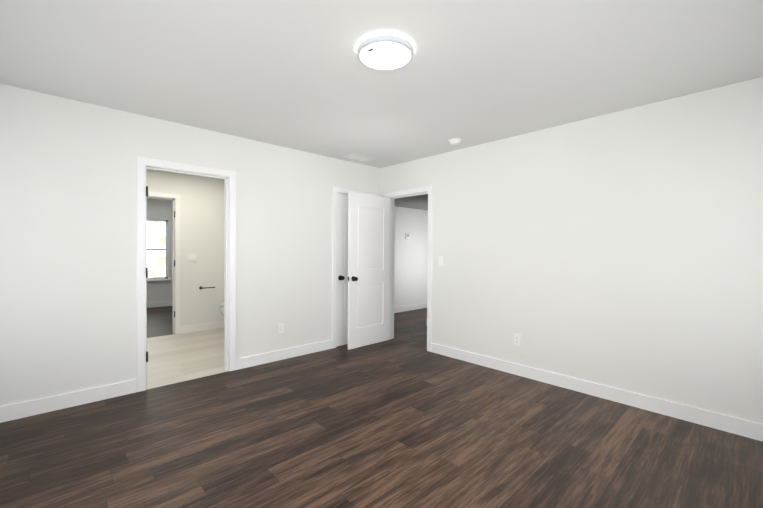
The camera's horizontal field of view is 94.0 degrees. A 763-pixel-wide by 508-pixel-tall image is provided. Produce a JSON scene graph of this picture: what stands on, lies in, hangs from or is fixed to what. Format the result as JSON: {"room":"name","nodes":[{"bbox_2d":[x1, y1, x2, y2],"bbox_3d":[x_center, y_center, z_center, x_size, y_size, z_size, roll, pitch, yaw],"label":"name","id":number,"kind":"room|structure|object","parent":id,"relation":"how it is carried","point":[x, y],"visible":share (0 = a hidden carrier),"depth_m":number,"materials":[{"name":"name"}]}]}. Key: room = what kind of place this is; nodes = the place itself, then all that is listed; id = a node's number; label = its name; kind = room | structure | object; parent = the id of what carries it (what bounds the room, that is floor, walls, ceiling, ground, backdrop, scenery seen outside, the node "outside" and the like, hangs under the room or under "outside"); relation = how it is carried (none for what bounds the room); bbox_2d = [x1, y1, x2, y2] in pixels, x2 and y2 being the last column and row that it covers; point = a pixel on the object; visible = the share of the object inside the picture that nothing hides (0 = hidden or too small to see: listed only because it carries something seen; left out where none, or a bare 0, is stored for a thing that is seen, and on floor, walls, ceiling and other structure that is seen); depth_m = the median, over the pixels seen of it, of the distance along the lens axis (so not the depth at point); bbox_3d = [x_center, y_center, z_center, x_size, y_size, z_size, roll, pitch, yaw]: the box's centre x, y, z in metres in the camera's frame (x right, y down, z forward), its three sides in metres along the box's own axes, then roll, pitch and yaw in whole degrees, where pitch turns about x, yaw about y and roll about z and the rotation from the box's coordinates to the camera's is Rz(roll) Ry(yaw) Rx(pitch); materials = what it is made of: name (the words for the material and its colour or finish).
{"room":"empty bedroom","nodes":[
{"label":"empty bedroom","id":0,"kind":"room"},
{"bbox_2d":[147,198,171,302],"bbox_3d":[-5.085,-0.069,7.585,4.400,2.440,0.120,0,1,-43],"label":"wall","id":1,"kind":"structure","parent":0,"point":[159,209],"depth_m":7.78,"materials":[{"name":"paint"}]},
{"bbox_2d":[147,219,170,280],"bbox_3d":[-5.152,-0.084,7.480,1.260,1.330,0.160,0,1,-43],"label":"window","id":2,"kind":"structure","parent":1,"relation":"in","point":[157,248],"depth_m":7.79,"materials":[{"name":"white glass"}]},
{"bbox_2d":[147,169,224,325],"bbox_3d":[-3.085,-0.033,5.306,2.630,2.440,0.120,0,1,-43],"label":"wall","id":3,"kind":"structure","parent":0,"point":[202,198],"depth_m":5.48,"materials":[{"name":"paint"}]},
{"bbox_2d":[188,254,196,260],"bbox_3d":[-2.877,0.052,5.414,0.116,0.115,0.010,0,1,-43],"label":"bathroom light switch","id":4,"kind":"object","parent":3,"relation":"attached to","point":[192,257],"visible":1,"depth_m":5.42,"materials":[{"name":"white plastic"}]},
{"bbox_2d":[146,328,227,389],"bbox_3d":[-2.309,1.230,4.486,2.630,0.060,2.170,0,1,-43],"label":"floor","id":5,"kind":"structure","parent":0,"point":[176,358],"depth_m":4.17,"materials":[{"name":"beige wood"}]},
{"bbox_2d":[220,303,223,314],"bbox_3d":[-2.150,0.798,5.569,0.739,0.785,0.450,0,1,-43],"label":"toilet","id":6,"kind":"object","parent":5,"relation":"on","point":[222,308],"visible":0.04,"depth_m":5.31,"materials":[{"name":"white ceramic"}]},
{"bbox_2d":[0,84,379,406],"bbox_3d":[-1.667,-0.007,3.661,4.640,2.440,0.120,0,1,-43],"label":"wall","id":7,"kind":"structure","parent":0,"point":[68,245],"depth_m":2.99,"materials":[{"name":"paint"}]},
{"bbox_2d":[278,323,283,333],"bbox_3d":[-1.153,0.850,4.071,0.070,0.115,0.008,0,1,-43],"label":"outlet","id":8,"kind":"object","parent":7,"relation":"attached to","point":[280,327],"visible":1,"depth_m":4.07,"materials":[{"name":"white plastic"}]},
{"bbox_2d":[336,193,347,346],"bbox_3d":[-0.370,0.207,4.833,0.618,1.988,0.177,0,1,-43],"label":"closet door","id":9,"kind":"structure","parent":7,"relation":"in","point":[342,269],"depth_m":4.67,"materials":[{"name":"white wood"}]},
{"bbox_2d":[0,306,762,507],"bbox_3d":[-0.561,1.235,5.190,8.340,0.060,9.840,0,1,-43],"label":"floor","id":10,"kind":"structure","parent":0,"point":[403,418],"depth_m":2.30,"materials":[{"name":"brown wood"}]},
{"bbox_2d":[0,0,762,167],"bbox_3d":[-0.545,-1.285,5.164,8.340,0.100,9.840,0,1,-43],"label":"ceiling","id":11,"kind":"structure","parent":0,"point":[296,74],"depth_m":2.24,"materials":[{"name":"paint"}]},
{"bbox_2d":[342,153,372,160],"bbox_3d":[-0.303,-1.221,4.514,0.340,0.012,0.200,0,1,-43],"label":"ceiling vent","id":12,"kind":"object","parent":11,"relation":"in","point":[356,157],"visible":0.98,"depth_m":4.48,"materials":[{"name":"white plastic"}]},
{"bbox_2d":[357,34,413,70],"bbox_3d":[0.023,-1.179,2.090,0.332,0.042,0.332,0,1,-43],"label":"flush-mount ceiling light","id":13,"kind":"object","parent":11,"relation":"attached to","point":[385,52],"visible":1,"depth_m":2.06,"materials":[{"name":"white"}]},
{"bbox_2d":[448,138,461,144],"bbox_3d":[0.781,-1.193,3.788,0.140,0.040,0.140,0,1,-43],"label":"smoke detector","id":14,"kind":"object","parent":11,"relation":"attached to","point":[454,141],"visible":0.98,"depth_m":3.75,"materials":[{"name":"white plastic"}]},
{"bbox_2d":[394,206,427,306],"bbox_3d":[0.485,-0.032,7.459,3.700,2.440,0.120,0,1,-43],"label":"wall","id":15,"kind":"structure","parent":0,"point":[410,275],"depth_m":7.50,"materials":[{"name":"paint"}]},
{"bbox_2d":[405,233,410,238],"bbox_3d":[0.555,-0.371,7.418,0.150,0.124,0.027,0,1,-43],"label":"thermostat","id":16,"kind":"object","parent":15,"relation":"attached to","point":[407,235],"visible":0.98,"depth_m":7.41,"materials":[{"name":"grey plastic"}]},
{"bbox_2d":[395,194,427,209],"bbox_3d":[2.439,-1.072,5.292,3.580,0.290,5.690,0,1,-43],"label":"ceiling","id":17,"kind":"structure","parent":0,"point":[420,202],"depth_m":6.58,"materials":[{"name":"paint"}]},
{"bbox_2d":[380,77,762,423],"bbox_3d":[1.085,0.007,4.035,0.120,2.440,5.930,0,1,-43],"label":"wall","id":18,"kind":"structure","parent":0,"point":[622,249],"depth_m":2.98,"materials":[{"name":"paint"}]},
{"bbox_2d":[347,192,389,349],"bbox_3d":[-0.153,0.210,4.735,0.726,1.988,0.177,0,1,-44],"label":"bedroom door","id":19,"kind":"structure","parent":18,"relation":"in","point":[368,260],"depth_m":4.69,"materials":[{"name":"white painted wood"}]},
{"bbox_2d":[0,156,762,440],"bbox_3d":[-0.554,0.170,5.179,8.100,2.070,9.600,0,1,-43],"label":"trim","id":20,"kind":"structure","parent":18,"relation":"attached to","point":[738,426],"depth_m":3.65,"materials":[{"name":"white painted wood"}]},
{"bbox_2d":[439,256,443,265],"bbox_3d":[0.723,0.085,4.325,0.010,0.115,0.070,0,1,-43],"label":"light switch","id":21,"kind":"object","parent":18,"relation":"attached to","point":[441,258],"visible":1,"depth_m":4.32,"materials":[{"name":"white plastic"}]},
{"bbox_2d":[514,333,520,345],"bbox_3d":[1.383,0.873,3.627,0.008,0.115,0.070,0,1,-43],"label":"outlet","id":22,"kind":"object","parent":18,"relation":"attached to","point":[517,339],"visible":1,"depth_m":3.62,"materials":[{"name":"white plastic"}]}
]}

